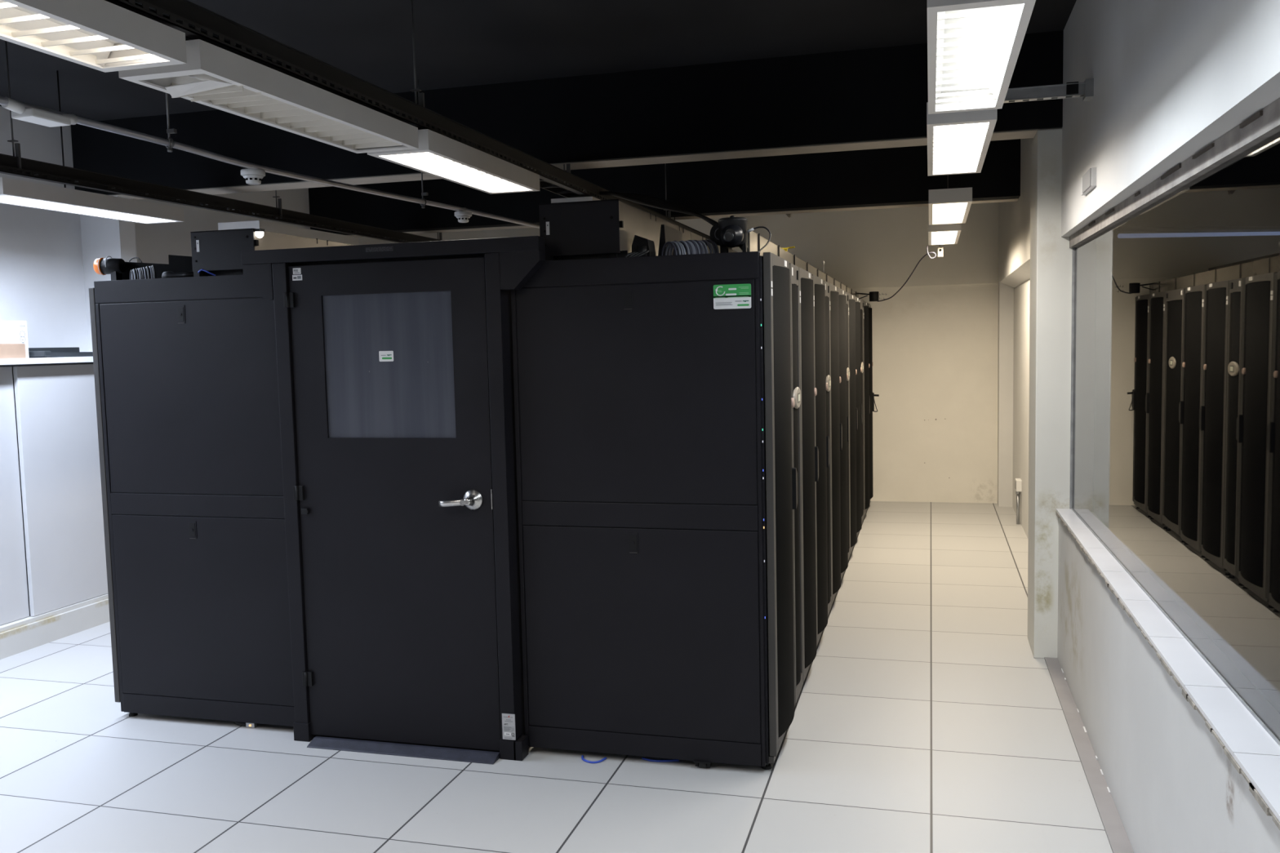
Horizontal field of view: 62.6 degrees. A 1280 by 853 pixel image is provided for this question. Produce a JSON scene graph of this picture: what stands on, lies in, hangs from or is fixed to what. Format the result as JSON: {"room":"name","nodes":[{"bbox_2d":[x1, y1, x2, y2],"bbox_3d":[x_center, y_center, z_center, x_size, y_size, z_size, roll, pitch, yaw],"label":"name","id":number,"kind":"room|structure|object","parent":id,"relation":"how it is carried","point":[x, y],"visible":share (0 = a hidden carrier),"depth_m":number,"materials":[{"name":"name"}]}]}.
{"room":"server room","nodes":[
{"label":"server room","id":0,"kind":"room"},
{"bbox_2d":[0,106,439,604],"bbox_3d":[-4.013,-0.287,5.997,0.270,3.170,12.570,0,5,15],"label":"wall","id":1,"kind":"structure","parent":0,"point":[42,274],"depth_m":6.65,"materials":[{"name":"white paint"}]},
{"bbox_2d":[0,346,93,366],"bbox_3d":[-3.729,-0.383,5.880,0.339,0.103,12.490,0,5,15],"label":"ledge shelf","id":2,"kind":"object","parent":1,"relation":"attached to","point":[66,360],"depth_m":6.27,"materials":[{"name":"white laminate"}]},
{"bbox_2d":[0,343,26,358],"bbox_3d":[-3.631,-0.426,5.971,0.140,0.084,0.225,0,5,15],"label":"cardboard box","id":3,"kind":"object","parent":2,"relation":"on","point":[6,350],"visible":0.92,"depth_m":5.97,"materials":[{"name":"beige cardboard"}]},
{"bbox_2d":[0,320,29,358],"bbox_3d":[-3.683,-0.508,6.158,0.141,0.219,0.120,0,5,15],"label":"product box","id":4,"kind":"object","parent":2,"relation":"on","point":[11,331],"visible":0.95,"depth_m":6.11,"materials":[{"name":"white cardboard"}]},
{"bbox_2d":[0,593,110,659],"bbox_3d":[-3.699,1.210,6.024,0.320,0.168,12.540,0,5,15],"label":"baseboard","id":5,"kind":"structure","parent":1,"relation":"attached to","point":[21,635],"depth_m":6.23,"materials":[{"name":"grey paint"}]},
{"bbox_2d":[0,366,29,625],"bbox_3d":[-3.891,0.475,5.024,0.028,1.460,2.238,0,5,15],"label":"sliding panel","id":6,"kind":"object","parent":5,"relation":"on","point":[14,599],"visible":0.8,"depth_m":6.02,"materials":[{"name":"white laminate"}]},
{"bbox_2d":[13,363,107,616],"bbox_3d":[-3.453,0.347,6.500,0.028,1.460,0.848,0,5,15],"label":"sliding panel","id":7,"kind":"object","parent":5,"relation":"on","point":[55,405],"visible":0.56,"depth_m":6.33,"materials":[{"name":"white laminate"}]},
{"bbox_2d":[80,195,137,364],"bbox_3d":[-3.448,-0.142,6.973,0.300,2.700,0.140,0,5,15],"label":"column","id":8,"kind":"structure","parent":1,"relation":"attached to","point":[104,237],"depth_m":6.84,"materials":[{"name":"white paint"}]},
{"bbox_2d":[0,0,1076,120],"bbox_3d":[-1.019,-1.920,5.047,6.550,0.100,13.000,0,5,15],"label":"ceiling","id":9,"kind":"structure","parent":0,"point":[458,43],"depth_m":5.12,"materials":[{"name":"black paint"}]},
{"bbox_2d":[0,70,184,223],"bbox_3d":[-3.006,-1.516,5.645,0.265,0.710,1.270,0,5,15],"label":"ceiling light","id":10,"kind":"object","parent":9,"relation":"hanging from","point":[12,191],"visible":1,"depth_m":5.57,"materials":[{"name":"white metal"}]},
{"bbox_2d":[0,40,444,243],"bbox_3d":[-2.612,-1.633,6.459,0.132,0.625,10.222,0,5,15],"label":"cable tray","id":11,"kind":"object","parent":9,"relation":"hanging from","point":[17,166],"visible":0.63,"depth_m":6.06,"materials":[{"name":"metal"}]},
{"bbox_2d":[217,220,358,244],"bbox_3d":[-2.487,-1.365,7.566,0.315,0.080,1.250,0,5,15],"label":"ceiling light","id":12,"kind":"object","parent":11,"relation":"hanging from","point":[267,226],"visible":0.41,"depth_m":7.26,"materials":[{"name":"grey metal"}]},
{"bbox_2d":[0,80,539,228],"bbox_3d":[-1.614,-1.468,4.629,0.190,0.708,6.807,0,5,18],"label":"conduit pipe","id":13,"kind":"object","parent":9,"relation":"hanging from","point":[20,110],"visible":0.91,"depth_m":4.09,"materials":[{"name":"metal"}]},
{"bbox_2d":[240,168,265,184],"bbox_3d":[-1.720,-1.122,4.684,0.103,0.086,0.103,0,5,15],"label":"smoke detector","id":14,"kind":"object","parent":13,"relation":"attached to","point":[251,176],"visible":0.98,"depth_m":4.65,"materials":[{"name":"white plastic"}]},
{"bbox_2d":[454,207,471,222],"bbox_3d":[-1.059,-1.267,6.311,0.103,0.086,0.103,0,5,15],"label":"smoke detector","id":15,"kind":"object","parent":13,"relation":"attached to","point":[463,216],"visible":1,"depth_m":6.28,"materials":[{"name":"white plastic"}]},
{"bbox_2d":[105,0,732,249],"bbox_3d":[-0.510,-1.639,5.879,0.232,0.615,10.222,0,5,15],"label":"cable tray","id":16,"kind":"object","parent":9,"relation":"hanging from","point":[197,22],"visible":0.45,"depth_m":3.64,"materials":[{"name":"metal"}]},
{"bbox_2d":[0,0,186,72],"bbox_3d":[-1.514,-0.963,2.252,0.265,0.080,1.270,0,5,15],"label":"ceiling light","id":17,"kind":"object","parent":16,"relation":"hanging from","point":[104,36],"visible":1,"depth_m":2.65,"materials":[{"name":"white metal"}]},
{"bbox_2d":[118,39,418,153],"bbox_3d":[-1.165,-1.065,3.537,0.270,0.096,1.280,0,5,15],"label":"ceiling light","id":18,"kind":"object","parent":16,"relation":"hanging from","point":[213,76],"visible":0.91,"depth_m":3.36,"materials":[{"name":"grey metal"}]},
{"bbox_2d":[367,128,539,194],"bbox_3d":[-0.800,-1.180,4.769,0.270,0.080,1.230,0,5,15],"label":"ceiling light","id":19,"kind":"object","parent":16,"relation":"hanging from","point":[438,155],"visible":0.94,"depth_m":4.67,"materials":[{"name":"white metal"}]},
{"bbox_2d":[551,196,599,203],"bbox_3d":[-0.235,-1.354,6.779,0.255,0.080,1.250,0,5,15],"label":"ceiling light","id":20,"kind":"object","parent":16,"relation":"hanging from","point":[580,198],"visible":0.06,"depth_m":6.18,"materials":[{"name":"grey metal"}]},
{"bbox_2d":[599,191,747,251],"bbox_3d":[0.317,-1.192,6.592,1.148,0.539,0.085,-3,5,-16],"label":"cable bundle","id":21,"kind":"object","parent":16,"relation":"hanging from","point":[652,202],"visible":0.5,"depth_m":6.52,"materials":[{"name":"black plastic"}]},
{"bbox_2d":[928,221,960,244],"bbox_3d":[2.419,-1.859,8.392,0.235,0.710,1.220,0,5,15],"label":"ceiling light","id":22,"kind":"object","parent":9,"relation":"hanging from","point":[949,233],"visible":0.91,"depth_m":8.15,"materials":[{"name":"white metal"}]},
{"bbox_2d":[877,245,936,302],"bbox_3d":[2.415,-1.386,9.665,0.076,0.426,1.340,-2,5,-7],"label":"cable","id":23,"kind":"object","parent":22,"relation":"hanging from","point":[926,246],"visible":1,"depth_m":9.29,"materials":[{"name":"black rubber"}]},
{"bbox_2d":[937,244,943,257],"bbox_3d":[2.580,-1.530,9.043,0.047,0.143,0.120,0,5,15],"label":"box","id":24,"kind":"object","parent":22,"relation":"hanging from","point":[940,250],"visible":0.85,"depth_m":9.06,"materials":[{"name":"beige plastic"}]},
{"bbox_2d":[928,174,972,225],"bbox_3d":[1.972,-1.716,6.732,0.245,0.710,1.250,0,5,15],"label":"ceiling light","id":25,"kind":"object","parent":9,"relation":"hanging from","point":[947,206],"visible":0.95,"depth_m":6.39,"materials":[{"name":"white metal"}]},
{"bbox_2d":[926,102,996,176],"bbox_3d":[1.337,-1.518,4.437,0.245,0.710,1.300,0,5,15],"label":"ceiling light","id":26,"kind":"object","parent":9,"relation":"hanging from","point":[958,142],"visible":0.92,"depth_m":4.33,"materials":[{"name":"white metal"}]},
{"bbox_2d":[927,0,1035,114],"bbox_3d":[0.955,-1.397,3.033,0.245,0.710,1.250,0,5,15],"label":"ceiling light","id":27,"kind":"object","parent":9,"relation":"hanging from","point":[974,46],"visible":1,"depth_m":2.99,"materials":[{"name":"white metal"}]},
{"bbox_2d":[0,501,1112,852],"bbox_3d":[-0.945,1.339,5.307,6.550,0.100,13.000,0,5,15],"label":"floor","id":28,"kind":"structure","parent":0,"point":[926,719],"depth_m":4.19,"materials":[{"name":"tile"}]},
{"bbox_2d":[88,265,294,726],"bbox_3d":[-1.907,0.290,4.981,1.000,2.087,0.624,0,5,15],"label":"rack","id":29,"kind":"object","parent":28,"relation":"on","point":[185,369],"depth_m":4.69,"materials":[{"name":"metal"}]},
{"bbox_2d":[93,255,126,280],"bbox_3d":[-2.481,-0.734,4.933,0.124,0.128,0.082,-1,5,1],"label":"connector","id":30,"kind":"object","parent":29,"relation":"on","point":[115,267],"visible":0.99,"depth_m":4.90,"materials":[{"name":"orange plastic"}]},
{"bbox_2d":[122,257,168,279],"bbox_3d":[-2.288,-0.744,5.049,0.300,0.121,0.263,0,5,15],"label":"equipment case","id":31,"kind":"object","parent":29,"relation":"on","point":[160,268],"visible":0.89,"depth_m":4.93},
{"bbox_2d":[161,271,193,278],"bbox_3d":[-2.071,-0.680,4.767,0.170,0.048,0.100,0,5,15],"label":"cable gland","id":32,"kind":"object","parent":29,"relation":"on","point":[169,273],"visible":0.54,"depth_m":4.74,"materials":[{"name":"plastic"}]},
{"bbox_2d":[168,254,192,272],"bbox_3d":[-2.073,-0.735,4.856,0.229,0.122,0.008,0,5,15],"label":"plate","id":33,"kind":"object","parent":29,"relation":"on","point":[177,264],"visible":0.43,"depth_m":4.86,"materials":[{"name":"black metal"}]},
{"bbox_2d":[197,268,215,275],"bbox_3d":[-1.921,-0.680,4.658,0.096,0.035,0.025,0,5,21],"label":"cable","id":34,"kind":"object","parent":29,"relation":"on","point":[202,269],"visible":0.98,"depth_m":4.65,"materials":[{"name":"blue plastic"}]},
{"bbox_2d":[190,227,352,276],"bbox_3d":[-0.935,-1.044,7.889,0.340,0.204,6.800,0,5,15],"label":"trough","id":35,"kind":"object","parent":29,"relation":"on","point":[218,252],"visible":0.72,"depth_m":4.66,"materials":[{"name":"metal"}]},
{"bbox_2d":[253,228,264,238],"bbox_3d":[-1.666,-0.844,4.610,0.038,0.039,0.037,0,5,15],"label":"lamp","id":36,"kind":"object","parent":35,"relation":"hanging from","point":[259,233],"visible":1,"depth_m":4.60,"materials":[{"name":"white plastic"}]},
{"bbox_2d":[234,721,257,728],"bbox_3d":[-1.805,1.340,4.765,0.174,0.024,0.032,1,5,27],"label":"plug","id":37,"kind":"object","parent":28,"relation":"on","point":[243,724],"visible":0.58,"depth_m":4.73,"materials":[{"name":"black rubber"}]},
{"bbox_2d":[240,235,545,760],"bbox_3d":[-0.998,0.307,4.389,1.332,2.106,0.222,0,5,15],"label":"door","id":38,"kind":"structure","parent":28,"relation":"on","point":[395,366],"depth_m":4.35,"materials":[{"name":"metal"}]},
{"bbox_2d":[365,246,389,252],"bbox_3d":[-1.054,-0.717,4.259,0.124,0.016,0.001,0,5,15],"label":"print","id":39,"kind":"object","parent":38,"relation":"attached to","point":[368,249],"depth_m":4.26},
{"bbox_2d":[306,736,499,764],"bbox_3d":[-0.996,1.351,4.401,0.855,0.022,0.074,0,5,15],"label":"ramp","id":40,"kind":"object","parent":28,"relation":"on","point":[317,742],"visible":1,"depth_m":4.39,"materials":[{"name":"grey metal"}]},
{"bbox_2d":[581,755,606,763],"bbox_3d":[-0.194,1.351,4.269,0.108,0.009,0.061,0,5,15],"label":"cable","id":41,"kind":"object","parent":28,"relation":"on","point":[582,756],"visible":1,"depth_m":4.25,"materials":[{"name":"blue plastic"}]},
{"bbox_2d":[511,239,797,769],"bbox_3d":[0.097,0.288,4.427,1.068,2.089,0.622,0,5,15],"label":"rack","id":42,"kind":"object","parent":28,"relation":"on","point":[657,478],"depth_m":4.14,"materials":[{"name":"black metal"}]},
{"bbox_2d":[538,199,737,261],"bbox_3d":[0.662,-1.059,7.447,0.354,0.234,6.800,0,5,15],"label":"trough","id":43,"kind":"object","parent":42,"relation":"on","point":[597,228],"visible":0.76,"depth_m":4.22,"materials":[{"name":"metal"}]},
{"bbox_2d":[624,235,656,257],"bbox_3d":[-0.001,-0.721,4.258,0.090,0.106,0.175,0,5,15],"label":"clamp","id":44,"kind":"object","parent":42,"relation":"on","point":[641,246],"visible":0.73,"depth_m":4.24,"materials":[{"name":"plastic"}]},
{"bbox_2d":[657,224,682,255],"bbox_3d":[0.132,-0.767,4.478,0.040,0.148,0.315,0,5,15],"label":"divider","id":45,"kind":"object","parent":42,"relation":"on","point":[668,233],"visible":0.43,"depth_m":4.36,"materials":[{"name":"plastic"}]},
{"bbox_2d":[710,215,754,253],"bbox_3d":[0.364,-0.751,4.163,0.131,0.156,0.179,-3,5,-19],"label":"camera","id":46,"kind":"object","parent":42,"relation":"on","point":[731,231],"visible":1,"depth_m":4.10,"materials":[{"name":"plastic"}]},
{"bbox_2d":[753,226,770,252],"bbox_3d":[0.466,-0.721,4.065,0.070,0.113,0.104,0,5,15],"label":"lead","id":47,"kind":"object","parent":42,"relation":"on","point":[766,228],"visible":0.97,"depth_m":4.09,"materials":[{"name":"black rubber"}]},
{"bbox_2d":[641,757,679,762],"bbox_3d":[0.081,1.346,4.250,0.154,0.009,0.028,0,5,11],"label":"cable","id":48,"kind":"object","parent":28,"relation":"on","point":[643,758],"visible":0.98,"depth_m":4.24,"materials":[{"name":"blue plastic"}]},
{"bbox_2d":[693,760,711,768],"bbox_3d":[0.253,1.330,4.180,0.070,0.044,0.070,0,5,15],"label":"caster","id":49,"kind":"object","parent":28,"relation":"on","point":[701,764],"visible":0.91,"depth_m":4.15,"materials":[{"name":"black rubber"}]},
{"bbox_2d":[788,262,803,704],"bbox_3d":[0.214,0.288,4.876,1.050,2.010,0.296,0,5,15],"label":"rack","id":50,"kind":"object","parent":28,"relation":"on","point":[794,271],"visible":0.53,"depth_m":4.72,"materials":[{"name":"black metal"}]},
{"bbox_2d":[798,266,818,682],"bbox_3d":[0.341,0.250,5.306,1.065,2.012,0.596,0,5,15],"label":"rack","id":51,"kind":"object","parent":28,"relation":"on","point":[809,452],"visible":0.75,"depth_m":5.03,"materials":[{"name":"black metal"}]},
{"bbox_2d":[811,274,829,646],"bbox_3d":[0.500,0.201,5.883,1.065,2.012,0.596,0,5,15],"label":"rack","id":52,"kind":"object","parent":28,"relation":"on","point":[821,440],"visible":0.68,"depth_m":5.62,"materials":[{"name":"black metal"}]},
{"bbox_2d":[823,280,831,616],"bbox_3d":[0.612,0.164,6.317,1.050,2.010,0.296,0,5,15],"label":"server rack","id":53,"kind":"object","parent":28,"relation":"on","point":[826,284],"visible":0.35,"depth_m":6.18,"materials":[{"name":"black metal"}]},
{"bbox_2d":[829,283,842,604],"bbox_3d":[0.738,0.126,6.747,1.065,2.012,0.596,0,5,15],"label":"rack","id":54,"kind":"object","parent":28,"relation":"on","point":[836,428],"visible":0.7,"depth_m":6.47,"materials":[{"name":"black metal"}]},
{"bbox_2d":[836,287,848,580],"bbox_3d":[0.897,0.076,7.324,1.065,2.012,0.596,0,5,15],"label":"rack","id":55,"kind":"object","parent":28,"relation":"on","point":[844,419],"visible":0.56,"depth_m":7.07,"materials":[{"name":"black metal"}]},
{"bbox_2d":[747,229,858,297],"bbox_3d":[1.315,-1.001,7.391,0.013,0.130,6.630,0,5,15],"label":"trough","id":56,"kind":"object","parent":55,"relation":"on","point":[756,242],"depth_m":5.28,"materials":[{"name":"plastic"}]},
{"bbox_2d":[781,246,795,251],"bbox_3d":[0.724,-0.885,5.246,0.097,0.024,0.041,-5,6,-35],"label":"cable tie","id":57,"kind":"object","parent":56,"relation":"attached to","point":[784,248],"visible":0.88,"depth_m":5.25,"materials":[{"name":"yellow plastic"}]},
{"bbox_2d":[844,291,849,559],"bbox_3d":[1.009,0.040,7.758,1.050,2.010,0.296,0,5,15],"label":"server rack","id":58,"kind":"object","parent":28,"relation":"on","point":[846,293],"visible":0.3,"depth_m":7.65,"materials":[{"name":"black metal"}]},
{"bbox_2d":[848,293,857,555],"bbox_3d":[1.135,0.002,8.188,1.065,2.012,0.596,0,5,15],"label":"rack","id":59,"kind":"object","parent":28,"relation":"on","point":[851,303],"visible":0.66,"depth_m":7.91,"materials":[{"name":"black metal"}]},
{"bbox_2d":[853,296,862,535],"bbox_3d":[1.294,-0.048,8.765,1.065,2.012,0.596,0,5,15],"label":"rack","id":60,"kind":"object","parent":28,"relation":"on","point":[858,387],"visible":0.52,"depth_m":8.51,"materials":[{"name":"black metal"}]},
{"bbox_2d":[858,298,864,523],"bbox_3d":[1.446,-0.097,9.343,1.050,2.010,0.596,0,5,15],"label":"server rack","id":61,"kind":"object","parent":28,"relation":"on","point":[861,301],"visible":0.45,"depth_m":9.22,"materials":[{"name":"black metal"}]},
{"bbox_2d":[862,300,870,515],"bbox_3d":[1.612,-0.147,9.918,1.065,2.012,0.596,0,5,15],"label":"rack","id":62,"kind":"object","parent":28,"relation":"on","point":[866,365],"visible":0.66,"depth_m":9.64,"materials":[{"name":"black metal"}]},
{"bbox_2d":[866,302,879,502],"bbox_3d":[1.798,-0.197,10.487,1.121,2.012,0.596,0,5,15],"label":"rack","id":63,"kind":"object","parent":28,"relation":"on","point":[870,337],"depth_m":10.25,"materials":[{"name":"black metal"}]},
{"bbox_2d":[857,291,879,301],"bbox_3d":[2.236,-1.263,10.399,0.239,0.130,0.094,0,5,15],"label":"camera","id":64,"kind":"object","parent":63,"relation":"on","point":[873,295],"visible":0.79,"depth_m":10.34,"materials":[{"name":"plastic"}]},
{"bbox_2d":[441,202,998,503],"bbox_3d":[0.706,-0.818,11.298,6.550,3.170,0.258,0,5,15],"label":"wall","id":65,"kind":"structure","parent":0,"point":[935,342],"depth_m":10.61,"materials":[{"name":"beige paint"}]},
{"bbox_2d":[997,0,1279,852],"bbox_3d":[1.944,-0.291,4.354,0.170,3.170,12.570,0,5,15],"label":"wall","id":66,"kind":"structure","parent":0,"point":[1171,77],"depth_m":3.38,"materials":[{"name":"grey paint"}]},
{"bbox_2d":[71,30,1063,199],"bbox_3d":[-0.669,-1.725,6.091,6.130,0.470,0.240,0,5,15],"label":"ceiling","id":67,"kind":"structure","parent":66,"relation":"attached to","point":[869,98],"depth_m":5.79,"materials":[{"name":"black paint"}]},
{"bbox_2d":[308,138,1020,236],"bbox_3d":[-0.025,-1.951,8.725,5.970,0.470,0.300,0,5,15],"label":"beam","id":68,"kind":"structure","parent":66,"relation":"attached to","point":[897,177],"depth_m":8.38,"materials":[{"name":"black paint"}]},
{"bbox_2d":[1014,478,1022,524],"bbox_3d":[3.353,0.668,9.342,0.048,0.400,0.140,0,5,15],"label":"wall outlet","id":69,"kind":"object","parent":66,"relation":"attached to","point":[1018,482],"visible":1,"depth_m":9.33,"materials":[{"name":"white plastic"}]},
{"bbox_2d":[1004,78,1093,102],"bbox_3d":[1.558,-1.320,4.346,0.570,0.160,0.080,0,5,15],"label":"channel","id":70,"kind":"object","parent":66,"relation":"attached to","point":[1085,90],"visible":0.62,"depth_m":4.29,"materials":[{"name":"metal"}]},
{"bbox_2d":[1027,128,1072,658],"bbox_3d":[2.206,-0.154,5.520,0.285,2.700,0.375,0,5,15],"label":"pillar","id":71,"kind":"structure","parent":66,"relation":"attached to","point":[1051,253],"depth_m":5.37,"materials":[{"name":"paint"}]},
{"bbox_2d":[1080,167,1096,195],"bbox_3d":[1.833,-1.001,4.308,0.024,0.073,0.300,0,5,15],"label":"junction box","id":72,"kind":"object","parent":66,"relation":"attached to","point":[1088,180],"visible":1,"depth_m":4.24,"materials":[{"name":"grey plastic"}]},
{"bbox_2d":[1044,657,1133,852],"bbox_3d":[1.166,1.500,1.968,0.063,0.015,7.275,0,5,15],"label":"baseboard","id":73,"kind":"structure","parent":66,"relation":"attached to","point":[1119,842],"depth_m":4.08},
{"bbox_2d":[1055,97,1279,830],"bbox_3d":[1.338,0.018,2.208,0.172,1.404,6.474,0,5,15],"label":"window","id":74,"kind":"structure","parent":66,"relation":"in","point":[1175,495],"depth_m":2.93,"materials":[{"name":"clear glass"}]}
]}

